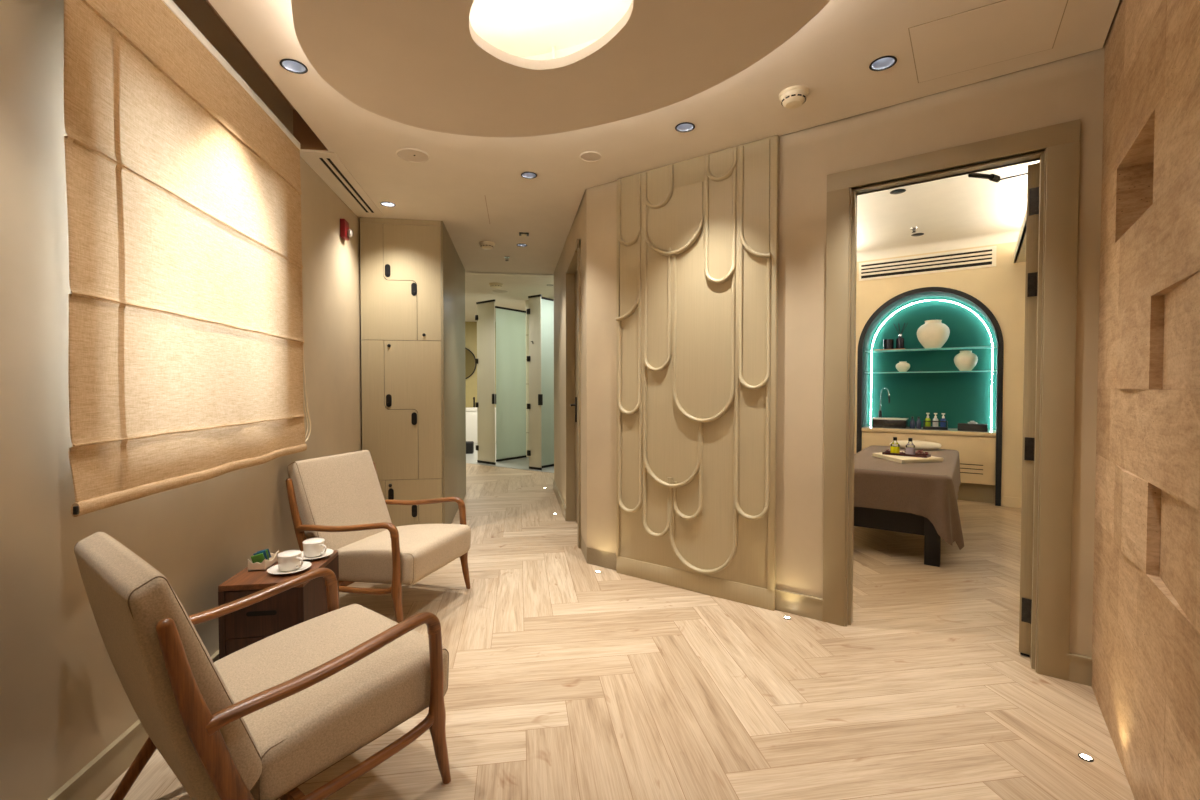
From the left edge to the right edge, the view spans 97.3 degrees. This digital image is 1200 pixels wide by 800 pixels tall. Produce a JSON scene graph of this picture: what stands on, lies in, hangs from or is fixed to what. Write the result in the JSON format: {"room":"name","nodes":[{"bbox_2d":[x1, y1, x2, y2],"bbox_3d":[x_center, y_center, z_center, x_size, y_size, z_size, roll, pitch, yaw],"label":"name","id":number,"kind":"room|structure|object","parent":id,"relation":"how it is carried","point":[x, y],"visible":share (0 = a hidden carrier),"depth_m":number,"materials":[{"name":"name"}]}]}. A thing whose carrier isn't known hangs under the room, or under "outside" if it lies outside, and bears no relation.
{"room":"spa waiting area","nodes":[
{"label":"spa waiting area","id":0,"kind":"room"},
{"bbox_2d":[0,0,361,799],"bbox_3d":[-1.744,-0.235,2.409,0.240,2.760,7.300,0,1,-9],"label":"wall","id":1,"kind":"structure","parent":0,"point":[64,701],"depth_m":1.44,"materials":[{"name":"paint"}]},
{"bbox_2d":[47,650,218,799],"bbox_3d":[-1.487,1.108,1.613,0.018,0.112,5.190,0,1,-9],"label":"baseboard","id":2,"kind":"structure","parent":1,"relation":"attached to","point":[92,780],"depth_m":1.58,"materials":[{"name":"paint"}]},
{"bbox_2d":[64,0,310,516],"bbox_3d":[-1.528,-0.540,2.217,0.071,1.662,1.718,0,1,-10],"label":"blind","id":3,"kind":"object","parent":1,"relation":"attached to","point":[186,363],"visible":1,"depth_m":1.79,"materials":[{"name":"beige fabric"}]},
{"bbox_2d":[293,110,327,150],"bbox_3d":[-1.307,-1.476,0.991,0.203,0.234,4.020,0,1,-9],"label":"trim","id":4,"kind":"structure","parent":1,"relation":"attached to","point":[307,139],"depth_m":2.95,"materials":[{"name":"paint"}]},
{"bbox_2d":[340,219,351,240],"bbox_3d":[-1.803,-1.211,3.754,0.062,0.130,0.100,0,1,-9],"label":"fire alarm","id":5,"kind":"object","parent":1,"relation":"attached to","point":[345,232],"visible":1,"depth_m":3.71,"materials":[{"name":"red plastic"}]},
{"bbox_2d":[205,0,294,109],"bbox_3d":[-1.315,-1.583,0.977,0.183,0.020,4.000,0,1,-9],"label":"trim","id":6,"kind":"structure","parent":0,"point":[206,1],"depth_m":2.42,"materials":[{"name":"paint"}]},
{"bbox_2d":[465,322,495,406],"bbox_3d":[-2.366,-0.426,12.125,5.000,2.700,0.100,0,1,-9],"label":"wall","id":7,"kind":"structure","parent":0,"point":[470,327],"depth_m":11.98,"materials":[{"name":"beige paint"}]},
{"bbox_2d":[465,348,476,378],"bbox_3d":[-3.175,-0.827,11.912,0.766,0.766,0.028,0,1,-9],"label":"round mirror","id":8,"kind":"object","parent":7,"relation":"attached to","point":[470,366],"visible":0.26,"depth_m":11.95,"materials":[{"name":"beige mirror"}]},
{"bbox_2d":[465,271,553,321],"bbox_3d":[-1.922,-1.677,9.200,5.000,0.265,6.360,0,1,-9],"label":"ceiling","id":9,"kind":"structure","parent":0,"point":[519,286],"depth_m":8.04,"materials":[{"name":"paint"}]},
{"bbox_2d":[489,283,502,287],"bbox_3d":[-1.500,-1.647,7.617,0.200,0.054,0.200,0,1,-9],"label":"smoke detector","id":10,"kind":"object","parent":9,"relation":"attached to","point":[493,285],"visible":1,"depth_m":7.56,"materials":[{"name":"plastic"}]},
{"bbox_2d":[492,289,508,292],"bbox_3d":[-1.546,-1.683,8.167,0.265,0.007,0.265,0,1,-9],"label":"ceiling speaker","id":11,"kind":"object","parent":9,"relation":"attached to","point":[496,290],"visible":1,"depth_m":8.18,"materials":[{"name":"paint"}]},
{"bbox_2d":[493,290,507,292],"bbox_3d":[-1.546,-1.681,8.167,0.238,0.002,0.238,-1,2,-44],"label":"grille","id":12,"kind":"object","parent":11,"relation":"attached to","point":[497,291],"depth_m":8.18,"materials":[{"name":"paint"}]},
{"bbox_2d":[466,443,553,472],"bbox_3d":[-1.908,0.992,9.166,5.000,0.006,6.550,0,1,-9],"label":"floor","id":13,"kind":"structure","parent":0,"point":[520,463],"depth_m":8.37,"materials":[{"name":"grey tile"}]},
{"bbox_2d":[466,441,473,453],"bbox_3d":[-2.438,0.872,9.705,0.215,0.208,0.220,0,1,-9],"label":"waste bin","id":14,"kind":"object","parent":13,"relation":"on","point":[469,444],"visible":0.59,"depth_m":9.61,"materials":[{"name":"black metal"}]},
{"bbox_2d":[466,407,495,442],"bbox_3d":[-3.300,0.546,11.637,2.200,0.771,0.605,0,1,-9],"label":"base cabinet","id":15,"kind":"object","parent":13,"relation":"on","point":[471,412],"visible":0.02,"depth_m":11.43,"materials":[{"name":"wood"}]},
{"bbox_2d":[475,299,495,464],"bbox_3d":[-1.811,-0.277,8.350,0.469,2.565,0.060,1,2,39],"label":"shower door","id":16,"kind":"structure","parent":13,"relation":"on","point":[485,317],"depth_m":8.33,"materials":[{"name":"white"}]},
{"bbox_2d":[495,306,525,461],"bbox_3d":[-1.480,-0.263,8.815,0.024,2.515,0.690,1,2,36],"label":"panel","id":17,"kind":"object","parent":13,"relation":"on","point":[510,323],"visible":1,"depth_m":8.80,"materials":[{"name":"white"}]},
{"bbox_2d":[527,294,542,469],"bbox_3d":[-0.963,-0.253,7.728,0.275,2.545,0.062,1,2,34],"label":"shower door","id":18,"kind":"structure","parent":13,"relation":"on","point":[534,452],"depth_m":7.72,"materials":[{"name":"white"}]},
{"bbox_2d":[541,297,553,467],"bbox_3d":[-0.751,-0.260,8.015,0.024,2.545,0.428,1,2,36],"label":"panel","id":19,"kind":"object","parent":13,"relation":"on","point":[547,304],"visible":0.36,"depth_m":7.95,"materials":[{"name":"white"}]},
{"bbox_2d":[525,297,553,456],"bbox_3d":[-0.289,-0.344,8.483,2.369,2.697,0.141,1,2,35],"label":"wall","id":20,"kind":"structure","parent":0,"point":[527,301],"depth_m":9.08,"materials":[{"name":"beige tile"}]},
{"bbox_2d":[469,0,631,59],"bbox_3d":[-0.149,-1.456,1.690,1.229,0.165,1.752,-1,2,-35],"label":"ceiling light","id":21,"kind":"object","parent":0,"point":[527,29],"depth_m":2.17,"materials":[{"name":"white glass"}]},
{"bbox_2d":[554,189,586,545],"bbox_3d":[0.445,-0.310,5.040,1.590,2.790,2.720,0,1,-9],"label":"wall","id":22,"kind":"structure","parent":0,"point":[578,230],"depth_m":4.93,"materials":[{"name":"paint"}]},
{"bbox_2d":[553,479,565,520],"bbox_3d":[-0.396,1.018,5.546,0.108,0.112,1.565,0,1,-9],"label":"baseboard","id":23,"kind":"structure","parent":22,"relation":"attached to","point":[555,488],"depth_m":5.39,"materials":[{"name":"paint"}]},
{"bbox_2d":[566,239,580,547],"bbox_3d":[-0.182,-0.049,4.341,0.123,2.300,0.837,0,1,-9],"label":"door","id":24,"kind":"structure","parent":22,"relation":"in","point":[573,273],"depth_m":4.72,"materials":[{"name":"brown wood"}]},
{"bbox_2d":[581,535,616,569],"bbox_3d":[-0.051,1.061,3.679,0.132,0.112,0.561,-1,1,-29],"label":"baseboard","id":25,"kind":"structure","parent":22,"relation":"attached to","point":[583,545],"depth_m":3.58,"materials":[{"name":"paint"}]},
{"bbox_2d":[96,463,1134,799],"bbox_3d":[1.237,1.106,4.165,8.235,0.001,11.742,0,1,-9],"label":"floor","id":26,"kind":"structure","parent":0,"point":[567,680],"depth_m":2.12,"materials":[{"name":"brown wood"}]},
{"bbox_2d":[74,532,450,799],"bbox_3d":[-0.923,0.759,1.524,0.676,0.821,0.767,1,2,37],"label":"armchair","id":27,"kind":"object","parent":26,"relation":"on","point":[261,720],"visible":1,"depth_m":1.32,"materials":[{"name":"beige fabric"}]},
{"bbox_2d":[75,532,261,799],"bbox_3d":[-1.082,0.652,1.314,0.576,0.597,0.244,1,2,37],"label":"cushion","id":28,"kind":"object","parent":27,"relation":"on","point":[127,596],"depth_m":1.14,"materials":[{"name":"fabric"}]},
{"bbox_2d":[214,604,447,799],"bbox_3d":[-0.856,0.858,1.615,0.576,0.197,0.546,1,2,37],"label":"seat cushion","id":29,"kind":"object","parent":27,"relation":"on","point":[293,739],"depth_m":1.48,"materials":[{"name":"fabric"}]},
{"bbox_2d":[218,550,338,658],"bbox_3d":[-1.329,0.925,2.228,0.301,0.450,0.404,0,1,-9],"label":"side table","id":30,"kind":"object","parent":26,"relation":"on","point":[239,629],"visible":0.53,"depth_m":2.04,"materials":[{"name":"brown wood"}]},
{"bbox_2d":[248,550,278,570],"bbox_3d":[-1.416,0.674,2.225,0.066,0.049,0.127,0,1,-9],"label":"box","id":31,"kind":"object","parent":30,"relation":"on","point":[265,564],"visible":0.8,"depth_m":2.17,"materials":[{"name":"ceramic"}]},
{"bbox_2d":[251,553,264,562],"bbox_3d":[-1.412,0.659,2.182,0.046,0.058,0.028,0,1,-9],"label":"sachet","id":32,"kind":"object","parent":31,"relation":"in","point":[259,558],"visible":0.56,"depth_m":2.18,"materials":[{"name":"green paper"}]},
{"bbox_2d":[253,550,267,559],"bbox_3d":[-1.415,0.654,2.201,0.046,0.059,0.025,0,1,-9],"label":"sachet","id":33,"kind":"object","parent":31,"relation":"in","point":[264,551],"visible":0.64,"depth_m":2.19,"materials":[{"name":"blue paper"}]},
{"bbox_2d":[267,561,311,574],"bbox_3d":[-1.272,0.693,2.165,0.158,0.015,0.158,0,1,-9],"label":"saucer","id":34,"kind":"object","parent":30,"relation":"on","point":[274,569],"visible":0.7,"depth_m":2.15,"materials":[{"name":"ceramic"}]},
{"bbox_2d":[277,550,302,571],"bbox_3d":[-1.267,0.658,2.157,0.088,0.071,0.106,-1,2,-34],"label":"teacup","id":35,"kind":"object","parent":34,"relation":"on","point":[289,560],"visible":1,"depth_m":2.13,"materials":[{"name":"ceramic"}]},
{"bbox_2d":[301,548,333,559],"bbox_3d":[-1.269,0.689,2.343,0.158,0.015,0.158,0,1,-9],"label":"saucer","id":36,"kind":"object","parent":30,"relation":"on","point":[328,551],"visible":0.5,"depth_m":2.33,"materials":[{"name":"ceramic"}]},
{"bbox_2d":[302,538,326,557],"bbox_3d":[-1.264,0.654,2.334,0.088,0.071,0.106,-1,2,-34],"label":"teacup","id":37,"kind":"object","parent":36,"relation":"on","point":[312,547],"visible":1,"depth_m":2.31,"materials":[{"name":"ceramic"}]},
{"bbox_2d":[286,450,470,622],"bbox_3d":[-1.198,0.727,2.942,0.767,0.821,0.676,0,1,15],"label":"armchair","id":38,"kind":"object","parent":26,"relation":"on","point":[338,499],"visible":0.84,"depth_m":2.80,"materials":[{"name":"beige fabric"}]},
{"bbox_2d":[287,450,391,549],"bbox_3d":[-1.450,0.614,3.009,0.244,0.597,0.576,0,1,15],"label":"cushion","id":39,"kind":"object","parent":38,"relation":"on","point":[344,489],"depth_m":2.92,"materials":[{"name":"fabric"}]},
{"bbox_2d":[337,524,470,584],"bbox_3d":[-1.091,0.829,2.915,0.546,0.197,0.576,0,1,15],"label":"seat cushion","id":40,"kind":"object","parent":38,"relation":"on","point":[364,555],"depth_m":2.71,"materials":[{"name":"fabric"}]},
{"bbox_2d":[359,217,465,526],"bbox_3d":[-1.698,-0.182,5.054,0.629,2.534,1.749,0,1,-9],"label":"tall cabinet","id":41,"kind":"object","parent":26,"relation":"on","point":[412,272],"visible":0.96,"depth_m":4.21,"materials":[{"name":"brown wood"}]},
{"bbox_2d":[854,462,951,566],"bbox_3d":[2.559,0.801,4.487,0.710,0.594,1.890,1,2,36],"label":"bed","id":42,"kind":"object","parent":26,"relation":"on","point":[903,522],"visible":0.12,"depth_m":3.67,"materials":[{"name":"brown wood"}]},
{"bbox_2d":[854,445,963,549],"bbox_3d":[2.561,0.730,4.440,0.859,0.489,1.993,1,2,35],"label":"tablecloth","id":43,"kind":"object","parent":42,"relation":"on","point":[931,496],"visible":0.72,"depth_m":3.68,"materials":[{"name":"fabric"}]},
{"bbox_2d":[872,451,942,462],"bbox_3d":[2.509,0.471,4.390,0.412,0.028,0.577,0,1,-5],"label":"folded towel","id":44,"kind":"object","parent":43,"relation":"on","point":[900,459],"visible":0.65,"depth_m":4.18,"materials":[{"name":"white fabric"}]},
{"bbox_2d":[882,451,930,457],"bbox_3d":[2.523,0.448,4.351,0.329,0.018,0.112,1,2,44],"label":"serving tray","id":45,"kind":"object","parent":44,"relation":"on","point":[887,452],"visible":0.98,"depth_m":4.32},
{"bbox_2d":[890,437,899,452],"bbox_3d":[2.463,0.378,4.408,0.069,0.139,0.069,0,1,-9],"label":"oil bottle","id":46,"kind":"object","parent":45,"relation":"on","point":[893,449],"visible":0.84,"depth_m":4.39,"materials":[{"name":"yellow glass"}]},
{"bbox_2d":[885,449,928,454],"bbox_3d":[2.524,0.420,4.351,0.105,0.041,0.310,-1,2,-44],"label":"rose petals","id":47,"kind":"object","parent":45,"relation":"on","point":[918,451],"visible":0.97,"depth_m":4.28,"materials":[{"name":"red plant"}]},
{"bbox_2d":[905,438,914,454],"bbox_3d":[2.544,0.380,4.329,0.069,0.139,0.069,0,1,-9],"label":"oil bottle","id":48,"kind":"object","parent":45,"relation":"on","point":[908,450],"visible":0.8,"depth_m":4.32,"materials":[{"name":"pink glass"}]},
{"bbox_2d":[889,440,941,449],"bbox_3d":[3.038,0.433,5.089,0.420,0.070,0.240,1,2,36],"label":"pillow","id":49,"kind":"object","parent":43,"relation":"on","point":[919,445],"visible":0.8,"depth_m":4.99,"materials":[{"name":"white fabric"}]},
{"bbox_2d":[861,425,995,502],"bbox_3d":[3.667,0.694,5.942,1.246,0.742,0.470,1,2,36],"label":"vanity unit","id":50,"kind":"object","parent":26,"relation":"on","point":[976,449],"visible":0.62,"depth_m":5.56,"materials":[{"name":"wood"}]},
{"bbox_2d":[861,428,995,436],"bbox_3d":[3.667,0.343,5.934,1.246,0.040,0.470,1,2,36],"label":"countertop","id":51,"kind":"structure","parent":50,"relation":"on","point":[863,429],"depth_m":5.71,"materials":[{"name":"beige stone"}]},
{"bbox_2d":[878,388,889,416],"bbox_3d":[3.380,0.084,6.274,0.039,0.463,0.154,-1,1,-22],"label":"tap","id":52,"kind":"object","parent":51,"relation":"on","point":[880,410],"visible":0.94,"depth_m":6.31,"materials":[{"name":"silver metal"}]},
{"bbox_2d":[872,417,907,428],"bbox_3d":[3.368,0.262,6.128,0.344,0.112,0.244,1,2,36],"label":"basin","id":53,"kind":"object","parent":51,"relation":"in","point":[878,422],"visible":1,"depth_m":6.03,"materials":[{"name":"black stone"}]},
{"bbox_2d":[910,416,914,428],"bbox_3d":[3.540,0.254,5.980,0.056,0.135,0.056,0,1,-9],"label":"glass bottle","id":54,"kind":"object","parent":51,"relation":"on","point":[912,422],"visible":1,"depth_m":5.96,"materials":[{"name":"black glass"}]},
{"bbox_2d":[916,417,921,428],"bbox_3d":[3.588,0.255,5.946,0.056,0.135,0.056,0,1,-9],"label":"glass bottle","id":55,"kind":"object","parent":51,"relation":"on","point":[918,422],"visible":1,"depth_m":5.93,"materials":[{"name":"black glass"}]},
{"bbox_2d":[923,420,947,429],"bbox_3d":[3.708,0.278,5.836,0.230,0.095,0.080,1,2,35],"label":"rack","id":56,"kind":"object","parent":51,"relation":"on","point":[924,421],"visible":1,"depth_m":5.80,"materials":[{"name":"black metal"}]},
{"bbox_2d":[925,413,930,426],"bbox_3d":[3.649,0.217,5.877,0.054,0.152,0.054,0,1,-9],"label":"pump bottle","id":57,"kind":"object","parent":56,"relation":"in","point":[928,424],"visible":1,"depth_m":5.86,"materials":[{"name":"plastic"}]},
{"bbox_2d":[933,413,937,426],"bbox_3d":[3.708,0.218,5.835,0.054,0.152,0.054,0,1,-9],"label":"pump bottle","id":58,"kind":"object","parent":56,"relation":"in","point":[935,424],"visible":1,"depth_m":5.82,"materials":[{"name":"plastic"}]},
{"bbox_2d":[940,413,945,426],"bbox_3d":[3.766,0.219,5.793,0.054,0.152,0.054,0,1,-9],"label":"pump bottle","id":59,"kind":"object","parent":56,"relation":"in","point":[942,424],"visible":1,"depth_m":5.78,"materials":[{"name":"plastic"}]},
{"bbox_2d":[958,421,987,431],"bbox_3d":[3.980,0.274,5.642,0.260,0.110,0.120,1,2,36],"label":"tissue box","id":60,"kind":"object","parent":51,"relation":"on","point":[972,425],"visible":1,"depth_m":5.60,"materials":[{"name":"paper"}]},
{"bbox_2d":[1078,753,1093,761],"bbox_3d":[1.577,1.159,1.713,0.038,0.004,0.038,0,1,-9],"label":"uplight","id":61,"kind":"object","parent":26,"relation":"on","point":[1083,756],"visible":1,"depth_m":1.71,"materials":[{"name":"metal"}]},
{"bbox_2d":[208,0,1119,274],"bbox_3d":[0.095,-1.398,2.753,3.508,0.001,7.086,0,1,-9],"label":"ceiling","id":62,"kind":"structure","parent":0,"point":[832,55],"depth_m":2.69,"materials":[{"name":"paint"}]},
{"bbox_2d":[280,59,307,73],"bbox_3d":[-1.269,-1.407,2.189,0.102,0.052,0.102,0,1,-9],"label":"recessed light","id":63,"kind":"object","parent":62,"relation":"in","point":[291,65],"visible":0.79,"depth_m":2.21,"materials":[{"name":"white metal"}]},
{"bbox_2d":[300,150,383,215],"bbox_3d":[-1.691,-1.413,3.526,0.205,0.006,1.115,0,1,-9],"label":"ceiling vent","id":64,"kind":"object","parent":62,"relation":"in","point":[327,165],"visible":0.96,"depth_m":3.40,"materials":[{"name":"metal"}]},
{"bbox_2d":[380,202,394,206],"bbox_3d":[-1.538,-1.444,3.832,0.102,0.052,0.102,0,1,-9],"label":"recessed light","id":65,"kind":"object","parent":62,"relation":"in","point":[388,204],"visible":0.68,"depth_m":3.86,"materials":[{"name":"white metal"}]},
{"bbox_2d":[396,148,429,162],"bbox_3d":[-1.072,-1.400,3.026,0.188,0.008,0.188,0,1,-9],"label":"ceiling speaker","id":66,"kind":"object","parent":62,"relation":"attached to","point":[408,154],"visible":1,"depth_m":3.02,"materials":[{"name":"paint"}]},
{"bbox_2d":[479,241,494,249],"bbox_3d":[-1.041,-1.419,4.863,0.140,0.054,0.140,0,1,-9],"label":"smoke detector","id":67,"kind":"object","parent":62,"relation":"attached to","point":[487,245],"visible":1,"depth_m":4.82,"materials":[{"name":"plastic"}]},
{"bbox_2d":[519,232,528,236],"bbox_3d":[-0.659,-1.429,4.577,0.084,0.020,0.090,0,1,-9],"label":"sensor","id":68,"kind":"object","parent":62,"relation":"attached to","point":[520,233],"visible":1,"depth_m":4.56,"materials":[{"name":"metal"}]},
{"bbox_2d":[521,172,536,178],"bbox_3d":[-0.445,-1.433,3.309,0.102,0.052,0.102,0,1,-9],"label":"recessed light","id":69,"kind":"object","parent":62,"relation":"in","point":[529,175],"visible":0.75,"depth_m":3.34,"materials":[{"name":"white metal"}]},
{"bbox_2d":[291,0,829,136],"bbox_3d":[-0.157,-1.388,1.653,1.716,0.300,1.836,0,1,-9],"label":"ceiling","id":70,"kind":"structure","parent":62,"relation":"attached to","point":[423,64],"depth_m":1.94,"materials":[{"name":"paint"}]},
{"bbox_2d":[580,151,601,161],"bbox_3d":[-0.052,-1.401,3.039,0.131,0.007,0.131,0,1,-9],"label":"ceiling speaker","id":71,"kind":"object","parent":62,"relation":"attached to","point":[590,156],"visible":1,"depth_m":3.03,"materials":[{"name":"paint"}]},
{"bbox_2d":[581,153,600,160],"bbox_3d":[-0.052,-1.400,3.040,0.117,0.002,0.117,1,2,36],"label":"grille","id":72,"kind":"object","parent":71,"relation":"attached to","point":[584,156],"depth_m":3.04,"materials":[{"name":"paint"}]},
{"bbox_2d":[675,122,694,131],"bbox_3d":[0.435,-1.419,2.701,0.102,0.052,0.102,0,1,-9],"label":"recessed light","id":73,"kind":"object","parent":62,"relation":"in","point":[686,126],"visible":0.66,"depth_m":2.73,"materials":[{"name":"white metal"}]},
{"bbox_2d":[779,85,808,108],"bbox_3d":[0.878,-1.363,2.393,0.128,0.054,0.128,0,1,-9],"label":"smoke detector","id":74,"kind":"object","parent":62,"relation":"attached to","point":[792,97],"visible":1,"depth_m":2.36,"materials":[{"name":"plastic"}]},
{"bbox_2d":[869,56,896,70],"bbox_3d":[1.163,-1.407,2.169,0.102,0.052,0.102,0,1,-9],"label":"recessed light","id":75,"kind":"object","parent":62,"relation":"in","point":[885,62],"visible":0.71,"depth_m":2.19,"materials":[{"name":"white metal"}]},
{"bbox_2d":[908,0,1067,82],"bbox_3d":[1.461,-1.381,2.016,0.483,0.003,0.431,1,2,31],"label":"access hatch","id":76,"kind":"object","parent":62,"relation":"attached to","point":[1003,30],"visible":1,"depth_m":2.00,"materials":[{"name":"paint"}]},
{"bbox_2d":[587,42,1104,670],"bbox_3d":[1.063,-0.259,2.833,2.749,2.790,0.120,1,2,36],"label":"wall","id":77,"kind":"structure","parent":0,"point":[1068,89],"depth_m":2.71,"materials":[{"name":"paint"}]},
{"bbox_2d":[616,135,778,610],"bbox_3d":[0.523,-0.140,3.108,1.018,2.539,0.064,1,2,35],"label":"carved wall panel","id":78,"kind":"object","parent":77,"relation":"attached to","point":[698,237],"visible":1,"depth_m":3.06,"materials":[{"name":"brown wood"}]},
{"bbox_2d":[775,589,822,620],"bbox_3d":[1.050,1.081,2.788,0.245,0.112,0.018,1,2,36],"label":"baseboard","id":79,"kind":"structure","parent":77,"relation":"attached to","point":[798,604],"depth_m":2.78,"materials":[{"name":"paint"}]},
{"bbox_2d":[823,119,1079,680],"bbox_3d":[1.782,0.000,2.762,0.954,2.275,0.862,1,2,36],"label":"door frame","id":80,"kind":"structure","parent":77,"relation":"in","point":[1055,262],"depth_m":2.30,"materials":[{"name":"paint"}]},
{"bbox_2d":[1066,653,1091,686],"bbox_3d":[1.947,1.095,2.148,0.079,0.112,0.018,1,2,36],"label":"baseboard","id":81,"kind":"structure","parent":77,"relation":"attached to","point":[1080,667],"depth_m":2.14,"materials":[{"name":"paint"}]},
{"bbox_2d":[855,242,1025,497],"bbox_3d":[3.577,-0.305,5.707,2.300,2.750,0.001,1,2,36],"label":"wall","id":82,"kind":"structure","parent":0,"point":[1001,287],"depth_m":5.34,"materials":[{"name":"beige paint"}]},
{"bbox_2d":[859,246,996,280],"bbox_3d":[3.505,-1.468,5.726,1.270,0.206,0.010,1,2,35],"label":"air vent","id":83,"kind":"object","parent":82,"relation":"in","point":[984,257],"visible":1,"depth_m":5.69,"materials":[{"name":"beige metal"}]},
{"bbox_2d":[857,287,1003,505],"bbox_3d":[3.664,-0.079,5.921,1.342,2.288,0.480,1,2,36],"label":"arched niche","id":84,"kind":"object","parent":82,"relation":"attached to","point":[964,397],"visible":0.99,"depth_m":6.04,"materials":[{"name":"teal paint"}]},
{"bbox_2d":[865,346,996,352],"bbox_3d":[3.713,-0.572,5.979,1.245,0.008,0.250,1,2,36],"label":"glass shelf","id":85,"kind":"object","parent":84,"relation":"attached to","point":[980,347],"visible":1,"depth_m":5.92,"materials":[{"name":"white"}]},
{"bbox_2d":[917,320,949,348],"bbox_3d":[3.743,-0.733,5.935,0.315,0.318,0.315,0,1,-9],"label":"ceramic jar","id":86,"kind":"object","parent":85,"relation":"on","point":[932,334],"visible":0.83,"depth_m":5.84,"materials":[{"name":"beige ceramic"}]},
{"bbox_3d":[3.398,-0.587,6.186,0.318,0.011,0.315,0,1,-9],"label":"wooden board","id":87,"kind":"object","parent":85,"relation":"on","visible":0},
{"bbox_2d":[883,339,893,348],"bbox_3d":[3.384,-0.651,6.194,0.110,0.115,0.110,0,1,-9],"label":"candle","id":88,"kind":"object","parent":87,"relation":"on","point":[887,343],"visible":0.88,"depth_m":6.15,"materials":[{"name":"black ceramic"}]},
{"bbox_2d":[894,323,907,348],"bbox_3d":[3.482,-0.741,6.122,0.142,0.299,0.083,0,1,14],"label":"reed diffuser","id":89,"kind":"object","parent":87,"relation":"on","point":[899,341],"visible":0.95,"depth_m":6.10,"materials":[{"name":"black glass"}]},
{"bbox_2d":[896,336,903,348],"bbox_3d":[3.481,-0.667,6.125,0.084,0.150,0.084,0,1,-9],"label":"bottle","id":90,"kind":"object","parent":89,"relation":"on","point":[899,341],"depth_m":6.09,"materials":[{"name":"black glass"}]},
{"bbox_2d":[865,370,996,373],"bbox_3d":[3.708,-0.316,5.976,1.246,0.008,0.270,1,2,36],"label":"glass shelf","id":91,"kind":"object","parent":84,"relation":"attached to","point":[987,370],"visible":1,"depth_m":6.00,"materials":[{"name":"white"}]},
{"bbox_2d":[896,361,909,371],"bbox_3d":[3.506,-0.384,6.113,0.147,0.122,0.147,0,1,-9],"label":"ceramic jar","id":92,"kind":"object","parent":91,"relation":"on","point":[903,366],"visible":0.9,"depth_m":6.07,"materials":[{"name":"beige ceramic"}]},
{"bbox_2d":[954,351,977,370],"bbox_3d":[3.992,-0.425,5.765,0.215,0.222,0.215,0,1,-9],"label":"ceramic jar","id":93,"kind":"object","parent":91,"relation":"on","point":[965,360],"visible":0.89,"depth_m":5.70,"materials":[{"name":"beige ceramic"}]},
{"bbox_2d":[1001,496,1021,507],"bbox_3d":[3.573,1.020,5.732,2.300,0.100,0.014,1,2,36],"label":"baseboard","id":94,"kind":"structure","parent":82,"relation":"attached to","point":[1014,502],"depth_m":5.32,"materials":[{"name":"beige wood"}]},
{"bbox_2d":[857,160,1039,251],"bbox_3d":[2.793,-1.674,4.578,2.500,0.040,4.779,1,2,36],"label":"ceiling","id":95,"kind":"structure","parent":0,"point":[962,206],"depth_m":4.61,"materials":[{"name":"white paint"}]},
{"bbox_2d":[890,189,905,193],"bbox_3d":[2.346,-1.665,4.159,0.112,0.054,0.112,0,1,-9],"label":"recessed light","id":96,"kind":"object","parent":95,"relation":"in","point":[897,191],"visible":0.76,"depth_m":4.15,"materials":[{"name":"black metal"}]},
{"bbox_2d":[911,233,923,235],"bbox_3d":[3.205,-1.692,5.327,0.112,0.054,0.112,0,1,-9],"label":"recessed light","id":97,"kind":"object","parent":95,"relation":"in","point":[916,234],"visible":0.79,"depth_m":5.31,"materials":[{"name":"black metal"}]},
{"bbox_2d":[1092,0,1199,799],"bbox_3d":[0.969,-0.209,0.604,0.112,2.790,3.620,1,2,36],"label":"stone wall","id":98,"kind":"structure","parent":0,"point":[1146,619],"depth_m":1.47,"materials":[{"name":"stone"}]},
{"bbox_3d":[2.793,-0.280,4.609,5.126,2.750,5.169,0,1,-9],"label":"wall","id":99,"kind":"structure","parent":0,"visible":0},
{"bbox_2d":[857,230,1019,261],"bbox_3d":[3.550,-1.633,5.640,2.300,0.090,0.090,1,2,36],"label":"trim","id":100,"kind":"structure","parent":99,"relation":"attached to","point":[1011,236],"depth_m":5.61,"materials":[{"name":"white paint"}]},
{"bbox_2d":[1014,161,1039,262],"bbox_3d":[3.290,-1.379,3.697,0.460,0.090,3.555,1,2,36],"label":"trim","id":101,"kind":"structure","parent":99,"relation":"attached to","point":[1020,250],"depth_m":4.67,"materials":[{"name":"white paint"}]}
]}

